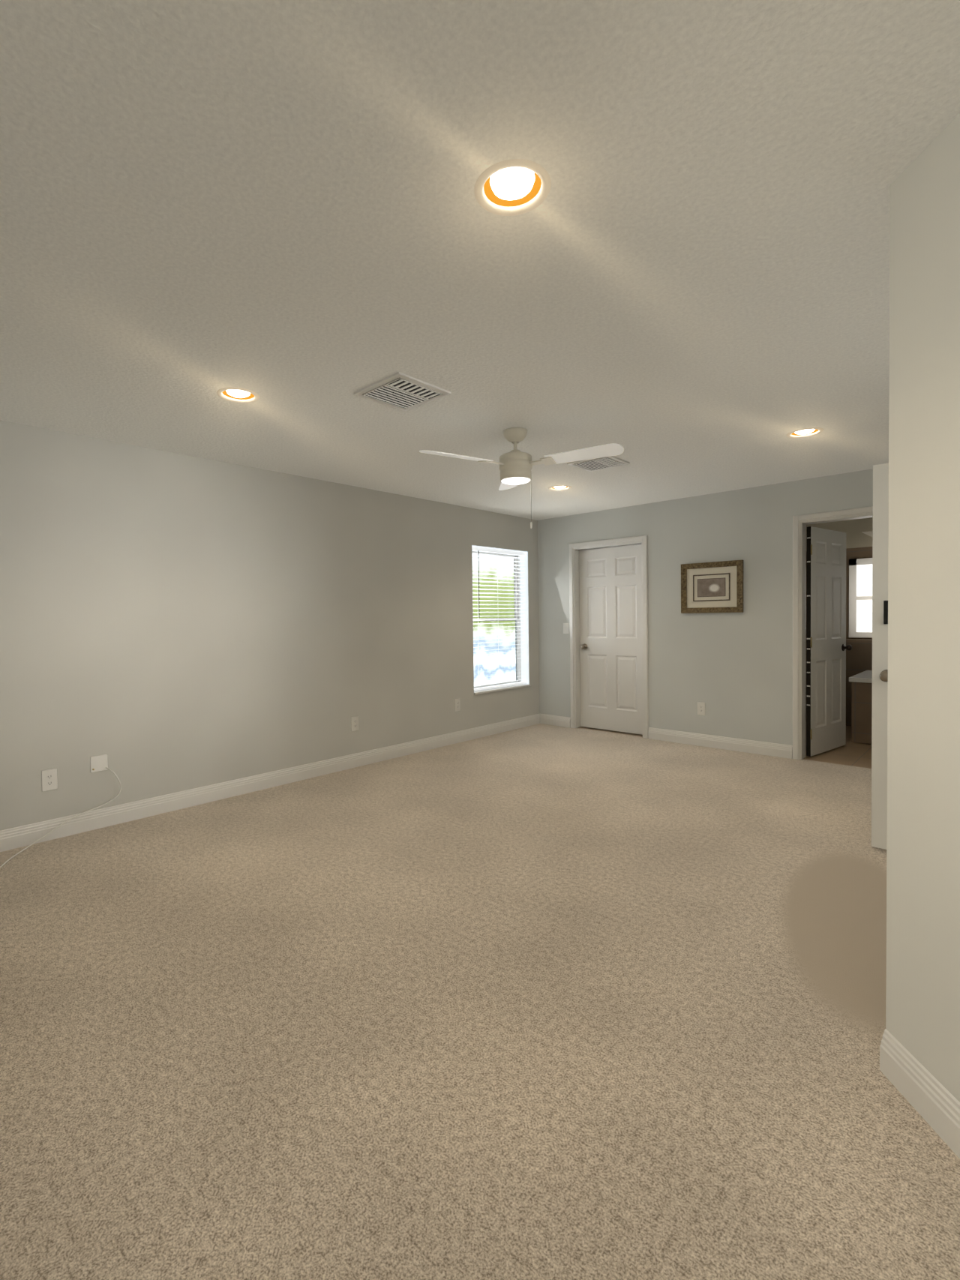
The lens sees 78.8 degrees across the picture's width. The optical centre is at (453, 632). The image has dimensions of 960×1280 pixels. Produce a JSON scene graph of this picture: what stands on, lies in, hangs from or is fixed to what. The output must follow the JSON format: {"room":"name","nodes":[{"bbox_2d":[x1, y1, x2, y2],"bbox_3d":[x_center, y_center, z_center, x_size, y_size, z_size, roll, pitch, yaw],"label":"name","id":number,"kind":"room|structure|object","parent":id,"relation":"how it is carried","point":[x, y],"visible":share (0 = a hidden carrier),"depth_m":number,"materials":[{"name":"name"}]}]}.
{"room":"empty bedroom","nodes":[
{"label":"empty bedroom","id":0,"kind":"room"},
{"bbox_2d":[0,419,539,830],"bbox_3d":[-2.301,0.005,3.722,0.200,2.440,9.640,1,2,44],"label":"wall","id":1,"kind":"structure","parent":0,"point":[172,622],"depth_m":4.16,"materials":[{"name":"paint"}]},
{"bbox_2d":[41,768,57,791],"bbox_3d":[-2.407,0.876,3.473,0.007,0.125,0.078,1,2,44],"label":"electrical outlet","id":2,"kind":"object","parent":1,"relation":"attached to","point":[49,780],"visible":1,"depth_m":3.47,"materials":[{"name":"white plastic"}]},
{"bbox_2d":[0,754,121,868],"bbox_3d":[-2.325,1.010,3.223,0.474,0.454,0.996,1,2,44],"label":"cable","id":3,"kind":"object","parent":1,"relation":"attached to","point":[98,762],"visible":1,"depth_m":3.65,"materials":[{"name":"white plastic"}]},
{"bbox_2d":[0,713,539,851],"bbox_3d":[-0.954,1.115,4.975,0.016,0.118,5.750,1,2,44],"label":"baseboard","id":4,"kind":"structure","parent":1,"relation":"attached to","point":[15,837],"depth_m":4.23,"materials":[{"name":"white wood"}]},
{"bbox_2d":[350,716,358,731],"bbox_3d":[-0.860,0.791,5.076,0.007,0.125,0.078,1,2,44],"label":"electrical outlet","id":5,"kind":"object","parent":1,"relation":"attached to","point":[355,723],"visible":1,"depth_m":5.07,"materials":[{"name":"white plastic"}]},
{"bbox_2d":[454,698,460,711],"bbox_3d":[0.040,0.743,6.008,0.007,0.125,0.078,1,2,44],"label":"electrical outlet","id":6,"kind":"object","parent":1,"relation":"attached to","point":[457,704],"visible":1,"depth_m":6.00,"materials":[{"name":"white plastic"}]},
{"bbox_2d":[471,545,530,694],"bbox_3d":[0.489,-0.149,6.575,0.183,1.586,0.982,1,2,44],"label":"window","id":7,"kind":"structure","parent":1,"relation":"in","point":[522,668],"depth_m":6.89,"materials":[{"name":"white glass"}]},
{"bbox_2d":[471,545,526,691],"bbox_3d":[0.501,-0.163,6.562,0.069,1.550,0.962,1,2,44],"label":"window blind","id":8,"kind":"object","parent":7,"relation":"attached to","point":[486,550],"visible":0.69,"depth_m":6.54,"materials":[{"name":"white plastic"}]},
{"bbox_2d":[0,723,959,1279],"bbox_3d":[0.523,1.316,0.975,8.300,0.120,9.535,1,2,44],"label":"floor","id":9,"kind":"structure","parent":0,"point":[540,1001],"depth_m":1.81,"materials":[{"name":"beige carpet"}]},
{"bbox_2d":[0,0,959,520],"bbox_3d":[1.724,-1.313,2.191,8.300,0.160,13.100,1,2,44],"label":"ceiling","id":10,"kind":"structure","parent":0,"point":[675,283],"depth_m":1.74,"materials":[{"name":"paint"}]},
{"bbox_2d":[216,386,259,403],"bbox_3d":[-1.100,-1.258,2.978,0.206,0.101,0.206,1,2,44],"label":"recessed light","id":11,"kind":"object","parent":10,"relation":"in","point":[238,395],"visible":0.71,"depth_m":2.98,"materials":[{"name":"beige"}]},
{"bbox_2d":[353,371,450,411],"bbox_3d":[-0.262,-1.218,2.971,0.350,0.014,0.350,1,2,44],"label":"ceiling vent","id":12,"kind":"object","parent":10,"relation":"in","point":[401,391],"visible":1,"depth_m":2.94,"materials":[{"name":"white metal"}]},
{"bbox_2d":[473,158,551,215],"bbox_3d":[0.157,-1.240,1.569,0.206,0.101,0.206,1,2,44],"label":"recessed light","id":13,"kind":"object","parent":10,"relation":"in","point":[512,187],"visible":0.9,"depth_m":1.57,"materials":[{"name":"beige"}]},
{"bbox_2d":[419,427,623,528],"bbox_3d":[0.398,-0.946,3.518,1.130,0.605,1.153,1,2,44],"label":"ceiling fan","id":14,"kind":"object","parent":10,"relation":"hanging from","point":[515,464],"visible":1,"depth_m":3.53,"materials":[{"name":"beige"}]},
{"bbox_2d":[548,485,571,490],"bbox_3d":[0.950,-1.345,5.229,0.206,0.101,0.206,1,2,44],"label":"recessed light","id":15,"kind":"object","parent":10,"relation":"in","point":[560,487],"visible":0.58,"depth_m":5.24,"materials":[{"name":"beige"}]},
{"bbox_2d":[566,455,629,471],"bbox_3d":[1.088,-1.274,4.391,0.335,0.014,0.335,1,2,44],"label":"ceiling vent","id":16,"kind":"object","parent":10,"relation":"in","point":[592,465],"visible":0.94,"depth_m":4.37,"materials":[{"name":"white metal"}]},
{"bbox_2d":[785,427,823,437],"bbox_3d":[2.243,-1.325,3.730,0.206,0.101,0.206,1,2,44],"label":"recessed light","id":17,"kind":"object","parent":10,"relation":"in","point":[804,433],"visible":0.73,"depth_m":3.73,"materials":[{"name":"beige"}]},
{"bbox_2d":[537,468,872,745],"bbox_3d":[2.867,-0.110,5.334,5.400,2.440,0.140,1,2,44],"label":"wall","id":18,"kind":"structure","parent":0,"point":[732,672],"depth_m":5.61,"materials":[{"name":"paint"}]},
{"bbox_2d":[539,713,570,727],"bbox_3d":[1.188,1.036,6.890,0.440,0.118,0.016,1,2,44],"label":"baseboard","id":19,"kind":"structure","parent":18,"relation":"attached to","point":[555,720],"depth_m":6.87,"materials":[{"name":"white wood"}]},
{"bbox_2d":[563,623,569,633],"bbox_3d":[1.294,-0.051,6.746,0.078,0.125,0.014,1,2,44],"label":"light switch","id":20,"kind":"object","parent":18,"relation":"attached to","point":[565,628],"visible":1,"depth_m":6.74,"materials":[{"name":"white plastic"}]},
{"bbox_2d":[569,535,648,738],"bbox_3d":[1.728,0.040,6.439,0.945,2.117,0.174,1,2,44],"label":"door frame","id":21,"kind":"structure","parent":18,"relation":"attached to","point":[575,548],"depth_m":6.64,"materials":[{"name":"white wood"}]},
{"bbox_2d":[578,544,642,734],"bbox_3d":[1.753,0.071,6.465,0.799,2.028,0.177,1,2,44],"label":"closet door","id":22,"kind":"structure","parent":18,"relation":"in","point":[610,622],"depth_m":6.45,"materials":[{"name":"white wood"}]},
{"bbox_2d":[696,701,704,715],"bbox_3d":[2.416,0.742,5.700,0.078,0.125,0.007,1,2,44],"label":"electrical outlet","id":23,"kind":"object","parent":18,"relation":"attached to","point":[700,705],"visible":1,"depth_m":5.70,"materials":[{"name":"white plastic"}]},
{"bbox_2d":[680,559,743,613],"bbox_3d":[2.465,-0.433,5.588,0.573,0.485,0.030,1,2,44],"label":"framed picture","id":24,"kind":"object","parent":18,"relation":"attached to","point":[712,587],"visible":0.98,"depth_m":5.58,"materials":[{"name":"beige paper"}]},
{"bbox_2d":[647,727,792,758],"bbox_3d":[2.509,1.050,5.616,1.333,0.118,0.016,1,2,44],"label":"baseboard","id":25,"kind":"structure","parent":18,"relation":"attached to","point":[783,750],"depth_m":5.55,"materials":[{"name":"white wood"}]},
{"bbox_2d":[806,526,851,756],"bbox_3d":[3.465,0.072,5.364,0.225,2.035,0.760,1,2,44],"label":"door","id":26,"kind":"structure","parent":18,"relation":"in","point":[826,647],"depth_m":5.34,"materials":[{"name":"white wood"}]},
{"bbox_2d":[792,506,872,759],"bbox_3d":[3.354,0.046,4.870,0.900,2.139,0.174,1,2,44],"label":"door frame","id":27,"kind":"structure","parent":18,"relation":"attached to","point":[800,523],"depth_m":5.10,"materials":[{"name":"white wood"}]},
{"bbox_2d":[578,722,871,768],"bbox_3d":[5.070,1.133,5.687,8.300,0.116,3.565,1,2,44],"label":"floor","id":28,"kind":"structure","parent":0,"point":[849,753],"depth_m":5.32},
{"bbox_2d":[848,670,872,744],"bbox_3d":[4.807,0.755,5.579,1.566,0.645,0.976,1,2,44],"label":"cabinet","id":29,"kind":"object","parent":28,"relation":"on","point":[861,704],"visible":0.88,"depth_m":5.72,"materials":[{"name":"wood"}]},
{"bbox_2d":[805,517,872,726],"bbox_3d":[4.781,-0.155,6.043,2.570,2.440,1.080,1,2,44],"label":"wall","id":30,"kind":"structure","parent":0,"point":[858,545],"depth_m":5.96,"materials":[{"name":"beige paint"}]},
{"bbox_2d":[848,557,872,637],"bbox_3d":[4.861,-0.389,6.346,0.940,0.890,0.050,1,2,44],"label":"window","id":31,"kind":"structure","parent":30,"relation":"in","point":[860,598],"depth_m":6.60,"materials":[{"name":"white glass"}]},
{"bbox_2d":[885,113,959,1102],"bbox_3d":[1.212,0.056,-0.193,0.150,2.440,3.600,-1,1,2],"label":"wall","id":32,"kind":"structure","parent":0,"point":[922,1010],"depth_m":1.47,"materials":[{"name":"paint"}]},
{"bbox_2d":[879,1028,959,1158],"bbox_3d":[1.146,1.218,-0.160,0.016,0.118,3.600,-1,1,2],"label":"baseboard","id":33,"kind":"structure","parent":32,"relation":"attached to","point":[930,1098],"depth_m":1.49,"materials":[{"name":"white wood"}]},
{"bbox_3d":[3.090,-0.047,2.764,0.150,2.440,3.248,1,2,44],"label":"wall","id":34,"kind":"structure","parent":0,"visible":0},
{"bbox_2d":[871,462,888,849],"bbox_3d":[2.544,0.136,2.899,0.760,2.060,0.177,1,2,44],"label":"hall door","id":35,"kind":"structure","parent":34,"relation":"in","point":[879,652],"depth_m":3.13,"materials":[{"name":"beige wood"}]},
{"label":"outside","id":36,"kind":"structure","parent":0,"visible":0},
{"bbox_2d":[472,554,515,686],"bbox_3d":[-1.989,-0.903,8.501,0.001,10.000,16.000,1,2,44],"label":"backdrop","id":37,"kind":"structure","parent":36,"point":[499,654],"depth_m":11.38,"materials":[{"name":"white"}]}
]}

